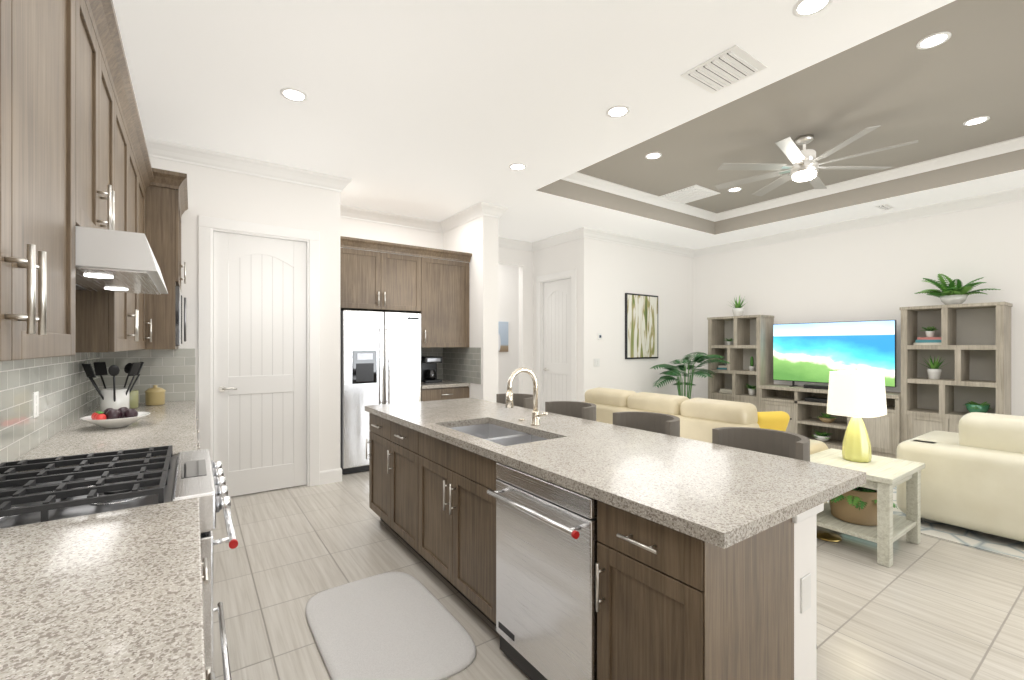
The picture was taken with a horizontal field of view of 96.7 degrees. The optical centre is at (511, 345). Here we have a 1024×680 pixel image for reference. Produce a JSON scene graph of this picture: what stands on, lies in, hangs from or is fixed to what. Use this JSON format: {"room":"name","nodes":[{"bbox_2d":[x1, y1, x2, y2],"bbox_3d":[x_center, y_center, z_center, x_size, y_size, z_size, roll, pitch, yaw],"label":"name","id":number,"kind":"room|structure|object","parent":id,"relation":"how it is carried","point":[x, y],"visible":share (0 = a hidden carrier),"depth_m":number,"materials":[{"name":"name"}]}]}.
{"room":"kitchen and living room","nodes":[
{"label":"kitchen and living room","id":0,"kind":"room"},
{"bbox_2d":[0,400,199,473],"bbox_3d":[-2.357,0.500,2.841,0.632,0.040,2.333,0,0,-35],"label":"countertop","id":1,"kind":"structure","parent":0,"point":[173,423],"depth_m":2.42,"materials":[{"name":"grey stone"}]},
{"bbox_2d":[82,362,143,411],"bbox_3d":[-2.787,0.301,3.195,0.315,0.356,0.414,0,0,-35],"label":"utensil crock","id":2,"kind":"object","parent":1,"relation":"on","point":[115,398],"visible":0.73,"depth_m":3.16,"materials":[{"name":"white ceramic"}]},
{"bbox_2d":[79,407,149,427],"bbox_3d":[-2.322,0.423,2.671,0.316,0.112,0.316,0,0,-35],"label":"fruit bowl","id":3,"kind":"object","parent":1,"relation":"on","point":[116,418],"visible":1,"depth_m":2.62,"materials":[{"name":"white ceramic"}]},
{"bbox_2d":[130,390,138,408],"bbox_3d":[-2.909,0.411,3.457,0.112,0.135,0.112,0,0,-35],"label":"canister","id":4,"kind":"object","parent":1,"relation":"on","point":[134,398],"visible":0.33,"depth_m":3.44,"materials":[{"name":"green ceramic"}]},
{"bbox_2d":[145,385,165,405],"bbox_3d":[-2.860,0.399,3.649,0.132,0.160,0.132,0,0,-35],"label":"canister","id":5,"kind":"object","parent":1,"relation":"on","point":[155,395],"visible":1,"depth_m":3.60,"materials":[{"name":"yellow ceramic"}]},
{"bbox_2d":[0,497,207,679],"bbox_3d":[-0.461,0.500,0.133,0.632,0.040,2.747,0,0,-35],"label":"countertop","id":6,"kind":"structure","parent":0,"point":[117,594],"depth_m":0.87,"materials":[{"name":"grey stone"}]},
{"bbox_2d":[112,0,1023,248],"bbox_3d":[1.392,-1.875,3.905,8.240,0.350,10.040,0,0,-35],"label":"ceiling","id":7,"kind":"structure","parent":0,"point":[437,110],"depth_m":3.31,"materials":[{"name":"white paint"}]},
{"bbox_2d":[280,88,307,101],"bbox_3d":[-1.480,-1.697,3.090,0.170,0.006,0.170,0,0,-35],"label":"recessed light","id":8,"kind":"object","parent":7,"relation":"in","point":[293,94],"visible":1,"depth_m":3.08,"materials":[{"name":"white glass"}]},
{"bbox_2d":[509,163,525,169],"bbox_3d":[0.053,-1.697,4.335,0.170,0.006,0.170,0,0,-35],"label":"recessed light","id":9,"kind":"object","parent":7,"relation":"in","point":[517,166],"visible":1,"depth_m":4.32,"materials":[{"name":"white"}]},
{"bbox_2d":[606,105,629,117],"bbox_3d":[0.770,-1.697,3.311,0.170,0.006,0.170,0,0,-35],"label":"recessed light","id":10,"kind":"object","parent":7,"relation":"in","point":[618,111],"visible":1,"depth_m":3.31,"materials":[{"name":"white"}]},
{"bbox_2d":[645,152,661,158],"bbox_3d":[1.494,-1.997,4.806,0.170,0.006,0.170,0,0,-35],"label":"recessed light","id":11,"kind":"object","parent":7,"relation":"in","point":[654,155],"visible":1,"depth_m":4.79,"materials":[{"name":"white glass"}]},
{"bbox_2d":[659,185,719,203],"bbox_3d":[2.358,-1.992,6.046,0.550,0.015,0.550,0,0,-35],"label":"ceiling vent","id":12,"kind":"object","parent":7,"relation":"attached to","point":[690,194],"visible":1,"depth_m":6.01,"materials":[{"name":"white metal"}]},
{"bbox_2d":[680,45,766,93],"bbox_3d":[1.309,-1.692,2.821,0.360,0.015,0.360,0,0,-35],"label":"ceiling vent","id":13,"kind":"object","parent":7,"relation":"in","point":[732,65],"visible":1,"depth_m":2.79,"materials":[{"name":"white metal"}]},
{"bbox_2d":[727,187,741,191],"bbox_3d":[2.862,-1.997,5.850,0.170,0.006,0.170,0,0,-35],"label":"recessed light","id":14,"kind":"object","parent":7,"relation":"in","point":[735,189],"visible":1,"depth_m":5.84,"materials":[{"name":"white glass"}]},
{"bbox_2d":[793,0,832,16],"bbox_3d":[1.499,-1.697,2.270,0.170,0.006,0.170,0,0,-35],"label":"recessed light","id":15,"kind":"object","parent":7,"relation":"in","point":[804,8],"visible":1,"depth_m":2.29,"materials":[{"name":"white"}]},
{"bbox_2d":[715,125,917,195],"bbox_3d":[2.821,-1.800,4.392,1.628,0.400,1.628,0,0,-35],"label":"ceiling fan","id":16,"kind":"object","parent":7,"relation":"hanging from","point":[805,166],"visible":1,"depth_m":4.34,"materials":[{"name":"silver metal"}]},
{"bbox_2d":[875,204,894,210],"bbox_3d":[4.583,-1.692,5.589,0.300,0.015,0.120,0,0,-35],"label":"ceiling vent","id":17,"kind":"object","parent":7,"relation":"in","point":[883,207],"visible":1,"depth_m":5.57,"materials":[{"name":"white metal"}]},
{"bbox_2d":[916,32,950,48],"bbox_3d":[2.767,-1.997,2.987,0.170,0.006,0.170,0,0,-35],"label":"recessed light","id":18,"kind":"object","parent":7,"relation":"in","point":[933,40],"visible":1,"depth_m":2.98,"materials":[{"name":"white glass"}]},
{"bbox_2d":[963,116,989,125],"bbox_3d":[4.141,-1.997,4.059,0.170,0.006,0.170,0,0,-35],"label":"recessed light","id":19,"kind":"object","parent":7,"relation":"in","point":[977,120],"visible":1,"depth_m":4.04,"materials":[{"name":"white"}]},
{"bbox_2d":[149,157,1023,470],"bbox_3d":[1.392,-0.150,3.905,8.240,3.100,10.040,0,0,-35],"label":"wall","id":20,"kind":"structure","parent":0,"point":[877,273],"depth_m":6.04,"materials":[{"name":"white paint"}]},
{"bbox_2d":[0,0,87,371],"bbox_3d":[-1.051,-0.562,0.727,0.347,1.185,1.215,0,0,-35],"label":"upper cabinet","id":21,"kind":"object","parent":20,"relation":"attached to","point":[44,43],"depth_m":1.04,"materials":[{"name":"brown wood"}]},
{"bbox_2d":[88,0,119,263],"bbox_3d":[-1.585,-0.750,1.490,0.347,0.810,0.766,0,0,-35],"label":"upper cabinet","id":22,"kind":"object","parent":20,"relation":"attached to","point":[93,205],"depth_m":1.58,"materials":[{"name":"brown wood"}]},
{"bbox_2d":[88,76,143,355],"bbox_3d":[-2.089,-0.562,2.210,0.347,1.185,1.109,0,0,-35],"label":"upper cabinet","id":23,"kind":"object","parent":20,"relation":"attached to","point":[115,291],"depth_m":2.04,"materials":[{"name":"brown wood"}]},
{"bbox_2d":[144,168,147,351],"bbox_3d":[-2.499,-0.562,2.795,0.347,1.185,0.554,0,0,-35],"label":"upper cabinet","id":24,"kind":"object","parent":20,"relation":"attached to","point":[145,169],"depth_m":3.07,"materials":[{"name":"brown wood"}]},
{"bbox_2d":[144,164,183,351],"bbox_3d":[-2.804,-0.588,3.400,0.540,1.235,0.905,0,0,-35],"label":"upper cabinet","id":25,"kind":"object","parent":20,"relation":"attached to","point":[165,187],"depth_m":3.18,"materials":[{"name":"brown wood"}]},
{"bbox_2d":[213,232,306,496],"bbox_3d":[-2.360,0.183,4.308,0.780,2.410,0.096,0,0,-35],"label":"pantry door","id":26,"kind":"structure","parent":20,"relation":"in","point":[259,363],"depth_m":4.30,"materials":[{"name":"white wood"}]},
{"bbox_2d":[498,322,507,351],"bbox_3d":[-0.187,-0.160,8.758,0.260,0.580,0.032,0,0,-35],"label":"framed picture","id":27,"kind":"object","parent":20,"relation":"attached to","point":[502,336],"visible":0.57,"depth_m":8.75,"materials":[{"name":"fabric"}]},
{"bbox_2d":[543,278,570,411],"bbox_3d":[0.719,0.183,7.189,0.096,2.410,0.730,0,0,-35],"label":"closet door","id":28,"kind":"structure","parent":20,"relation":"in","point":[557,340],"depth_m":7.21,"materials":[{"name":"white wood"}]},
{"bbox_2d":[145,136,1023,486],"bbox_3d":[1.392,-0.299,3.905,8.000,3.399,9.800,0,0,-35],"label":"trim","id":29,"kind":"structure","parent":20,"relation":"attached to","point":[213,160],"depth_m":4.85,"materials":[{"name":"white"}]},
{"bbox_2d":[594,358,599,366],"bbox_3d":[1.268,0.260,6.801,0.120,0.120,0.009,0,0,-35],"label":"light switch","id":30,"kind":"object","parent":20,"relation":"attached to","point":[597,362],"depth_m":6.80,"materials":[{"name":"white plastic"}]},
{"bbox_2d":[625,293,657,358],"bbox_3d":[2.108,-0.300,7.372,0.790,1.040,0.034,0,0,-35],"label":"framed picture","id":31,"kind":"object","parent":20,"relation":"attached to","point":[641,326],"visible":1,"depth_m":7.34,"materials":[{"name":"black paper"}]},
{"bbox_2d":[213,470,1023,679],"bbox_3d":[1.392,1.450,3.905,8.240,0.100,10.040,0,0,-35],"label":"floor","id":32,"kind":"structure","parent":0,"point":[929,608],"depth_m":2.56,"materials":[{"name":"tile"}]},
{"bbox_2d":[0,445,237,679],"bbox_3d":[-1.417,0.916,1.608,0.724,0.960,0.756,0,0,-35],"label":"range","id":33,"kind":"object","parent":32,"relation":"on","point":[50,492],"visible":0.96,"depth_m":1.49,"materials":[{"name":"silver metal"}]},
{"bbox_2d":[340,310,420,473],"bbox_3d":[-1.630,0.509,5.405,0.900,1.774,0.796,0,0,-35],"label":"fridge","id":34,"kind":"object","parent":32,"relation":"on","point":[380,358],"visible":0.67,"depth_m":5.04,"materials":[{"name":"silver metal"}]},
{"bbox_2d":[306,572,475,679],"bbox_3d":[-0.634,1.388,2.266,0.620,0.022,1.000,0,0,-35],"label":"kitchen mat","id":35,"kind":"object","parent":32,"relation":"on","point":[394,626],"visible":1,"depth_m":2.18,"materials":[{"name":"white fabric"}]},
{"bbox_2d":[340,236,480,400],"bbox_3d":[-1.341,0.121,5.510,1.631,2.552,1.026,0,0,-35],"label":"kitchen cabinet","id":36,"kind":"object","parent":32,"relation":"on","point":[433,291],"visible":0.71,"depth_m":5.46,"materials":[{"name":"brown wood"}]},
{"bbox_2d":[421,356,441,382],"bbox_3d":[-1.076,0.315,5.947,0.240,0.329,0.263,0,0,-35],"label":"coffee maker","id":37,"kind":"object","parent":36,"relation":"on","point":[428,369],"visible":0.75,"depth_m":5.88,"materials":[{"name":"black plastic"}]},
{"bbox_2d":[496,393,532,408],"bbox_3d":[0.011,0.912,3.804,0.397,0.974,0.422,0,0,-35],"label":"bar stool","id":38,"kind":"object","parent":32,"relation":"on","point":[523,400],"visible":0.02,"depth_m":3.95,"materials":[{"name":"grey fabric"}]},
{"bbox_2d":[545,401,595,420],"bbox_3d":[0.396,0.912,3.256,0.397,0.974,0.422,0,0,-35],"label":"bar stool","id":39,"kind":"object","parent":32,"relation":"on","point":[583,410],"visible":0.06,"depth_m":3.40,"materials":[{"name":"grey fabric"}]},
{"bbox_2d":[366,411,830,679],"bbox_3d":[-0.025,0.958,2.595,0.833,0.877,2.920,0,0,-35],"label":"kitchen island","id":40,"kind":"object","parent":32,"relation":"on","point":[551,546],"depth_m":1.61,"materials":[{"name":"brown wood"}]},
{"bbox_2d":[365,399,865,550],"bbox_3d":[0.085,0.500,2.660,0.970,0.040,2.980,0,0,-35],"label":"island countertop","id":41,"kind":"structure","parent":40,"relation":"on","point":[729,495],"depth_m":1.74,"materials":[{"name":"grey stone"}]},
{"bbox_2d":[469,431,552,446],"bbox_3d":[0.031,0.594,2.419,0.419,0.172,0.372,0,0,-35],"label":"sink","id":42,"kind":"object","parent":41,"relation":"in","point":[510,436],"depth_m":2.59,"materials":[{"name":"silver metal"}]},
{"bbox_2d":[505,367,548,426],"bbox_3d":[0.087,0.305,2.654,0.243,0.349,0.132,0,0,-35],"label":"faucet","id":43,"kind":"object","parent":41,"relation":"on","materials":[{"name":"silver metal"}]},
{"bbox_2d":[613,412,679,436],"bbox_3d":[0.780,0.912,2.707,0.397,0.974,0.422,0,0,-35],"label":"bar stool","id":44,"kind":"object","parent":32,"relation":"on","point":[666,424],"visible":0.06,"depth_m":2.85,"materials":[{"name":"grey fabric"}]},
{"bbox_2d":[651,352,728,398],"bbox_3d":[2.780,0.753,7.075,1.254,1.287,1.068,0,0,-35],"label":"palm plant","id":45,"kind":"object","parent":32,"relation":"on","point":[699,358],"visible":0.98,"depth_m":7.04,"materials":[{"name":"green plant"}]},
{"bbox_2d":[584,387,827,503],"bbox_3d":[1.631,0.925,4.401,1.060,0.943,2.180,0,0,-35],"label":"sofa","id":46,"kind":"object","parent":32,"relation":"on","point":[701,419],"visible":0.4,"depth_m":3.76,"materials":[{"name":"beige leather"}]},
{"bbox_2d":[712,427,809,461],"bbox_3d":[1.164,0.912,2.158,0.397,0.974,0.422,0,0,-35],"label":"bar stool","id":47,"kind":"object","parent":32,"relation":"on","point":[782,443],"visible":0.04,"depth_m":2.28,"materials":[{"name":"grey fabric"}]},
{"bbox_2d":[817,530,841,541],"bbox_3d":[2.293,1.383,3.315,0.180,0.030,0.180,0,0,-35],"label":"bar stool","id":48,"kind":"object","parent":32,"relation":"on","point":[827,536],"visible":0.85,"depth_m":3.28,"materials":[{"name":"gold metal"}]},
{"bbox_2d":[707,302,1012,458],"bbox_3d":[4.331,0.472,6.237,0.479,1.855,3.370,0,0,-35],"label":"entertainment center","id":49,"kind":"object","parent":32,"relation":"on","point":[973,349],"visible":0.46,"depth_m":5.50,"materials":[{"name":"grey wood"}]},
{"bbox_2d":[717,365,726,369],"bbox_3d":[3.512,0.368,7.476,0.180,0.062,0.200,0,0,-35],"label":"book","id":50,"kind":"object","parent":49,"relation":"on","point":[722,367],"visible":0.62,"depth_m":7.44,"materials":[{"name":"teal"}]},
{"bbox_2d":[719,388,731,393],"bbox_3d":[3.541,0.748,7.435,0.180,0.062,0.240,0,0,-35],"label":"book","id":51,"kind":"object","parent":49,"relation":"on","point":[725,390],"visible":0.62,"depth_m":7.40,"materials":[{"name":"white paper"}]},
{"bbox_2d":[724,338,733,344],"bbox_3d":[3.537,-0.061,7.426,0.178,0.119,0.181,0,0,-35],"label":"potted plant","id":52,"kind":"object","parent":49,"relation":"on","point":[729,342],"visible":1,"depth_m":7.40,"materials":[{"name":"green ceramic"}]},
{"bbox_2d":[731,296,745,315],"bbox_3d":[3.609,-0.635,7.293,0.349,0.358,0.376,0,0,-35],"label":"potted plant","id":53,"kind":"object","parent":49,"relation":"on","point":[737,310],"visible":0.96,"depth_m":7.21,"materials":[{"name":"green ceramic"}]},
{"bbox_2d":[745,384,755,394],"bbox_3d":[3.746,0.694,7.122,0.239,0.169,0.204,0,0,-35],"label":"potted plant","id":54,"kind":"object","parent":49,"relation":"on","point":[751,390],"visible":0.98,"depth_m":7.09,"materials":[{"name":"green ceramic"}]},
{"bbox_2d":[749,356,754,370],"bbox_3d":[3.754,0.287,7.121,0.092,0.224,0.092,0,0,-35],"label":"potted plant","id":55,"kind":"object","parent":49,"relation":"on","point":[751,367],"visible":1,"depth_m":7.11,"materials":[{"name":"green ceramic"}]},
{"bbox_2d":[803,384,827,389],"bbox_3d":[4.245,0.574,6.177,0.080,0.048,0.500,0,0,-35],"label":"soundbar","id":56,"kind":"object","parent":49,"relation":"on","point":[815,386],"visible":0.58,"depth_m":6.23,"materials":[{"name":"black plastic"}]},
{"bbox_2d":[813,429,831,441],"bbox_3d":[4.267,1.243,6.260,0.252,0.152,0.227,0,0,-35],"label":"potted plant","id":57,"kind":"object","parent":49,"relation":"on","point":[823,437],"visible":1,"depth_m":6.22,"materials":[{"name":"white ceramic"}]},
{"bbox_2d":[817,413,836,422],"bbox_3d":[4.281,0.988,6.206,0.247,0.131,0.224,0,0,-35],"label":"potted plant","id":58,"kind":"object","parent":49,"relation":"on","point":[824,418],"visible":0.98,"depth_m":6.16,"materials":[{"name":"plant"}]},
{"bbox_2d":[773,320,895,386],"bbox_3d":[4.351,0.141,6.251,0.200,0.913,1.460,0,0,-35],"label":"tv","id":59,"kind":"object","parent":49,"relation":"on","point":[793,383],"visible":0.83,"depth_m":5.99,"materials":[{"name":"black plastic"}]},
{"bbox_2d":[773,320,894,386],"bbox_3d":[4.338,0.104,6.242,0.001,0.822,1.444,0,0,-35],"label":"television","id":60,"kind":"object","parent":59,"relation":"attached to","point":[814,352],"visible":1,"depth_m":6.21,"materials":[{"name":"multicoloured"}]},
{"bbox_2d":[913,337,940,344],"bbox_3d":[4.967,-0.046,5.407,0.190,0.091,0.260,0,0,-35],"label":"books","id":61,"kind":"object","parent":49,"relation":"on","point":[928,341],"visible":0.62,"depth_m":5.36,"materials":[{"name":"multicoloured paper"}]},
{"bbox_2d":[921,326,938,336],"bbox_3d":[4.960,-0.161,5.404,0.178,0.130,0.168,0,0,-35],"label":"potted plant","id":62,"kind":"object","parent":61,"relation":"on","point":[929,331],"visible":1,"depth_m":5.38,"materials":[{"name":"white ceramic"}]},
{"bbox_2d":[922,356,947,378],"bbox_3d":[4.971,0.254,5.381,0.304,0.290,0.330,0,0,-35],"label":"potted plant","id":63,"kind":"object","parent":49,"relation":"on","point":[934,371],"visible":1,"depth_m":5.33,"materials":[{"name":"white ceramic"}]},
{"bbox_2d":[914,273,1000,304],"bbox_3d":[4.971,-0.634,5.139,0.511,0.357,0.777,0,0,-35],"label":"potted plant","id":64,"kind":"object","parent":49,"relation":"on","point":[951,293],"visible":1,"depth_m":5.14,"materials":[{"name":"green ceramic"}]},
{"bbox_2d":[965,401,990,412],"bbox_3d":[5.194,0.700,5.080,0.258,0.158,0.244,0,0,-35],"label":"potted plant","id":65,"kind":"object","parent":49,"relation":"on","point":[972,406],"visible":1,"depth_m":5.02,"materials":[{"name":"green ceramic"}]},
{"bbox_2d":[810,448,924,566],"bbox_3d":[2.478,1.116,3.261,0.680,0.563,0.580,0,0,-35],"label":"end table","id":66,"kind":"object","parent":32,"relation":"on","point":[885,476],"visible":0.71,"depth_m":3.10,"materials":[{"name":"beige wood"}]},
{"bbox_2d":[827,368,886,462],"bbox_3d":[2.499,0.499,3.300,0.450,0.669,0.300,0,0,-35],"label":"table lamp","id":67,"kind":"object","parent":66,"relation":"on","point":[857,395],"visible":1,"depth_m":3.20,"materials":[{"name":"yellow"}]},
{"bbox_2d":[829,486,896,525],"bbox_3d":[2.469,1.121,3.294,0.517,0.235,0.550,0,0,-35],"label":"basket","id":68,"kind":"object","parent":66,"relation":"on","point":[857,505],"visible":0.52,"depth_m":3.12,"materials":[{"name":"wicker"}]},
{"bbox_2d":[827,486,1023,560],"bbox_3d":[3.715,1.394,4.493,2.420,0.010,4.300,0,0,-35],"label":"living room rug","id":69,"kind":"object","parent":32,"relation":"on","point":[1004,546],"depth_m":3.29,"materials":[{"name":"white fabric"}]},
{"bbox_2d":[897,412,1023,541],"bbox_3d":[3.809,0.951,3.338,0.970,0.874,1.340,0,0,-35],"label":"sofa","id":70,"kind":"object","parent":69,"relation":"on","point":[972,474],"visible":0.85,"depth_m":3.29,"materials":[{"name":"beige leather"}]}
]}

